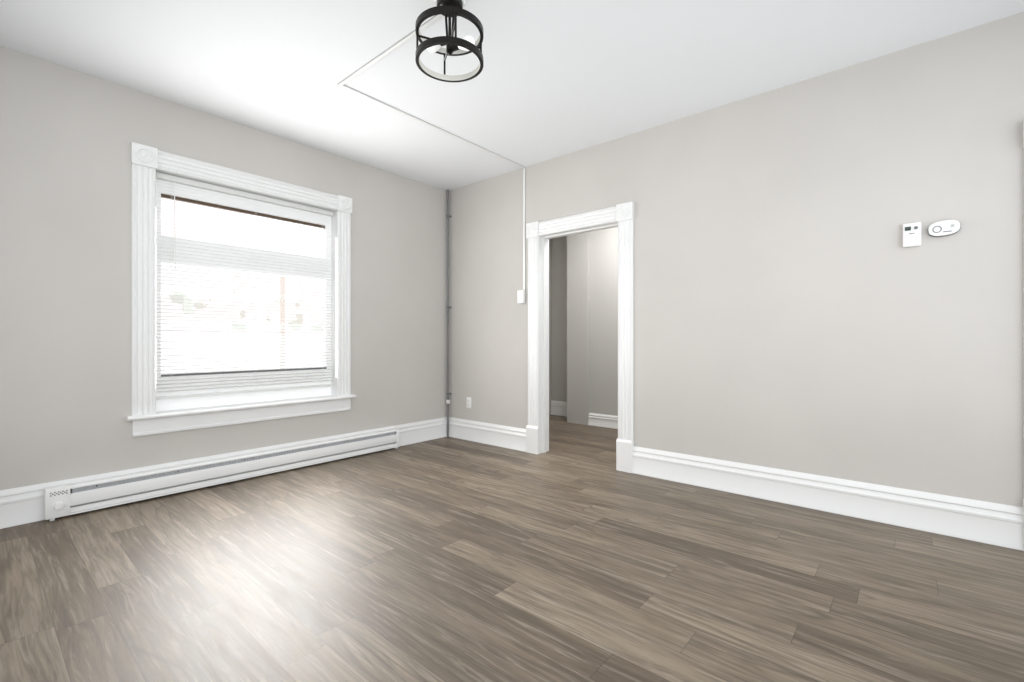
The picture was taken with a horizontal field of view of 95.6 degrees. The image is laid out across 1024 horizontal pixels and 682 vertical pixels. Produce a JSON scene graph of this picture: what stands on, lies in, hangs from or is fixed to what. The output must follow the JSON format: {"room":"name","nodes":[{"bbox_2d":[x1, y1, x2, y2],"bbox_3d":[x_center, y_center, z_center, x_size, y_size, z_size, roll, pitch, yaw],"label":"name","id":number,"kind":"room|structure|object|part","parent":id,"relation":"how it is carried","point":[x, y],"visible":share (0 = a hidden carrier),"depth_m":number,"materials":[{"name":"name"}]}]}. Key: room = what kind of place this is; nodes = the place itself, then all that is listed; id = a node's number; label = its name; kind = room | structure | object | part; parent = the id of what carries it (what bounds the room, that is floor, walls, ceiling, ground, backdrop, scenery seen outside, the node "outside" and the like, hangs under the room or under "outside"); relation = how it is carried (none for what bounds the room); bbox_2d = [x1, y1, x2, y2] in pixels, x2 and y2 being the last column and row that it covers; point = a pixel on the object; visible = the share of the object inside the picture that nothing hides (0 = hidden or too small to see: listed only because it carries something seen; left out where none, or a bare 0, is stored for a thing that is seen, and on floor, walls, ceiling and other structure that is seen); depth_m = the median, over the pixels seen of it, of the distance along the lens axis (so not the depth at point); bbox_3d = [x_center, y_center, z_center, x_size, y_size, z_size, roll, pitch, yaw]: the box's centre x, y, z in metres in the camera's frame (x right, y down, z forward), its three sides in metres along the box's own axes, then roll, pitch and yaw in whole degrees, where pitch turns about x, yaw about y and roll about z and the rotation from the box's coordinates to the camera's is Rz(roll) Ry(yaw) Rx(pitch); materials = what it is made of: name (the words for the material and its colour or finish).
{"room":"empty living room","nodes":[
{"label":"empty living room","id":0,"kind":"room"},
{"bbox_2d":[0,46,551,489],"bbox_3d":[-1.535,-0.305,4.324,0.180,2.710,6.570,0,0,41],"label":"wall","id":1,"kind":"structure","parent":0,"point":[68,136],"depth_m":2.98,"materials":[{"name":"paint"}]},
{"bbox_2d":[0,417,446,528],"bbox_3d":[-2.086,0.945,3.519,0.026,0.210,4.270,0,0,40],"label":"baseboard","id":2,"kind":"structure","parent":1,"relation":"attached to","point":[20,505],"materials":[{"name":"white paint"}]},
{"bbox_2d":[126,142,355,436],"bbox_3d":[-2.037,-0.334,3.690,0.240,1.928,1.626,0,0,41],"label":"window","id":3,"kind":"structure","parent":1,"relation":"in","point":[146,417],"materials":[{"name":"white paint"}]},
{"bbox_3d":[-2.080,-0.338,3.727,0.065,1.655,1.312,0,0,41],"label":"window sash","id":4,"kind":"part","parent":3,"relation":"part of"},
{"bbox_2d":[156,172,333,399],"bbox_3d":[-2.026,-0.378,3.681,0.051,1.561,1.288,0,0,41],"label":"window blind","id":5,"kind":"object","parent":3,"relation":"attached to","point":[192,183],"depth_m":3.58,"materials":[{"name":"white plastic"}]},
{"bbox_2d":[446,189,451,436],"bbox_3d":[-0.694,-0.305,5.102,0.040,2.710,0.052,0,0,41],"label":"conduit","id":6,"kind":"object","parent":1,"relation":"attached to","point":[448,216],"depth_m":5.09,"materials":[{"name":"grey metal"}]},
{"bbox_2d":[0,415,1023,681],"bbox_3d":[0.575,1.100,2.521,5.730,0.100,6.570,0,0,41],"label":"floor","id":7,"kind":"structure","parent":0,"point":[572,555],"depth_m":2.00,"materials":[{"name":"laminate"}]},
{"bbox_2d":[44,428,398,520],"bbox_3d":[-1.917,0.955,3.631,0.084,0.190,2.451,0,0,41],"label":"heater","id":8,"kind":"object","parent":7,"relation":"on","point":[75,498],"depth_m":3.27,"materials":[{"name":"white metal"}]},
{"bbox_2d":[567,232,588,424],"bbox_3d":[0.841,-0.305,5.911,0.310,2.710,0.040,0,0,41],"label":"column","id":9,"kind":"structure","parent":7,"relation":"on","point":[577,328],"depth_m":5.88,"materials":[{"name":"grey paint"}]},
{"bbox_2d":[0,0,1023,190],"bbox_3d":[0.575,-1.710,2.521,5.730,0.100,6.570,0,0,41],"label":"ceiling","id":10,"kind":"structure","parent":0,"point":[554,79],"depth_m":2.73,"materials":[{"name":"white paint"}]},
{"bbox_2d":[415,0,483,81],"bbox_3d":[-0.299,-1.497,2.236,0.324,0.326,0.324,0,0,41],"label":"pendant light","id":11,"kind":"object","parent":10,"relation":"hanging from","point":[456,45],"depth_m":2.19,"materials":[{"name":"black metal"}]},
{"bbox_2d":[552,227,617,415],"bbox_3d":[2.553,-0.305,4.814,5.400,2.710,0.515,0,0,41],"label":"wall","id":12,"kind":"structure","parent":0,"point":[603,321],"depth_m":5.76,"materials":[{"name":"grey paint"}]},
{"bbox_2d":[551,400,617,428],"bbox_3d":[2.496,0.950,4.747,5.400,0.200,0.391,0,0,41],"label":"baseboard","id":13,"kind":"structure","parent":12,"relation":"attached to","point":[558,408],"depth_m":5.76,"materials":[{"name":"white paint"}]},
{"bbox_2d":[449,12,1023,506],"bbox_3d":[1.392,-0.305,3.455,5.400,2.710,0.150,0,0,41],"label":"wall","id":14,"kind":"structure","parent":0,"point":[797,306],"depth_m":2.91,"materials":[{"name":"paint"}]},
{"bbox_2d":[338,14,525,303],"bbox_3d":[-0.133,-1.010,3.403,1.087,1.300,1.909,0,0,41],"label":"cord","id":15,"kind":"object","parent":14,"relation":"attached to","point":[395,46],"depth_m":3.37,"materials":[{"name":"white plastic"}]},
{"bbox_2d":[466,397,470,407],"bbox_3d":[-0.459,0.655,4.931,0.070,0.116,0.009,0,0,41],"label":"electrical outlet plate","id":16,"kind":"object","parent":14,"relation":"attached to","point":[468,402],"depth_m":4.93,"materials":[{"name":"white plastic"}]},
{"bbox_2d":[449,417,525,451],"bbox_3d":[-0.274,0.945,4.762,1.108,0.210,0.026,0,0,40],"label":"baseboard","id":17,"kind":"structure","parent":14,"relation":"attached to","point":[509,437],"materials":[{"name":"white paint"}]},
{"bbox_2d":[526,201,633,472],"bbox_3d":[0.598,-0.029,4.104,1.076,2.158,0.196,0,0,41],"label":"door frame","id":18,"kind":"structure","parent":14,"relation":"attached to","point":[622,214],"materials":[{"name":"white paint"}]},
{"bbox_2d":[632,446,1023,550],"bbox_3d":[1.765,0.945,3.021,2.116,0.210,0.026,0,0,40],"label":"baseboard","id":19,"kind":"structure","parent":14,"relation":"attached to","point":[1002,525],"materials":[{"name":"white paint"}]},
{"bbox_2d":[903,222,920,247],"bbox_3d":[2.245,-0.596,2.609,0.080,0.132,0.026,0,0,41],"label":"thermostat","id":20,"kind":"object","parent":14,"relation":"attached to","point":[911,234],"depth_m":2.60,"materials":[{"name":"white plastic"}]},
{"bbox_2d":[928,220,960,236],"bbox_3d":[2.345,-0.612,2.522,0.132,0.085,0.030,0,0,41],"label":"detector","id":21,"kind":"object","parent":14,"relation":"attached to","point":[944,228],"depth_m":2.51,"materials":[{"name":"white plastic"}]},
{"bbox_2d":[1023,120,1023,519],"bbox_3d":[2.969,-0.029,1.979,1.071,2.158,0.045,0,0,41],"label":"door frame","id":22,"kind":"structure","parent":14,"relation":"attached to","point":[1023,147],"depth_m":2.33,"materials":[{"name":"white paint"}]},
{"label":"outside","id":23,"kind":"structure","parent":0,"visible":0},
{"bbox_2d":[161,198,322,374],"bbox_3d":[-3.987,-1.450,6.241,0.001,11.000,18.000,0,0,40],"label":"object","id":24,"kind":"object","parent":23,"point":[297,296],"depth_m":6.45,"materials":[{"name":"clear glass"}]}
]}

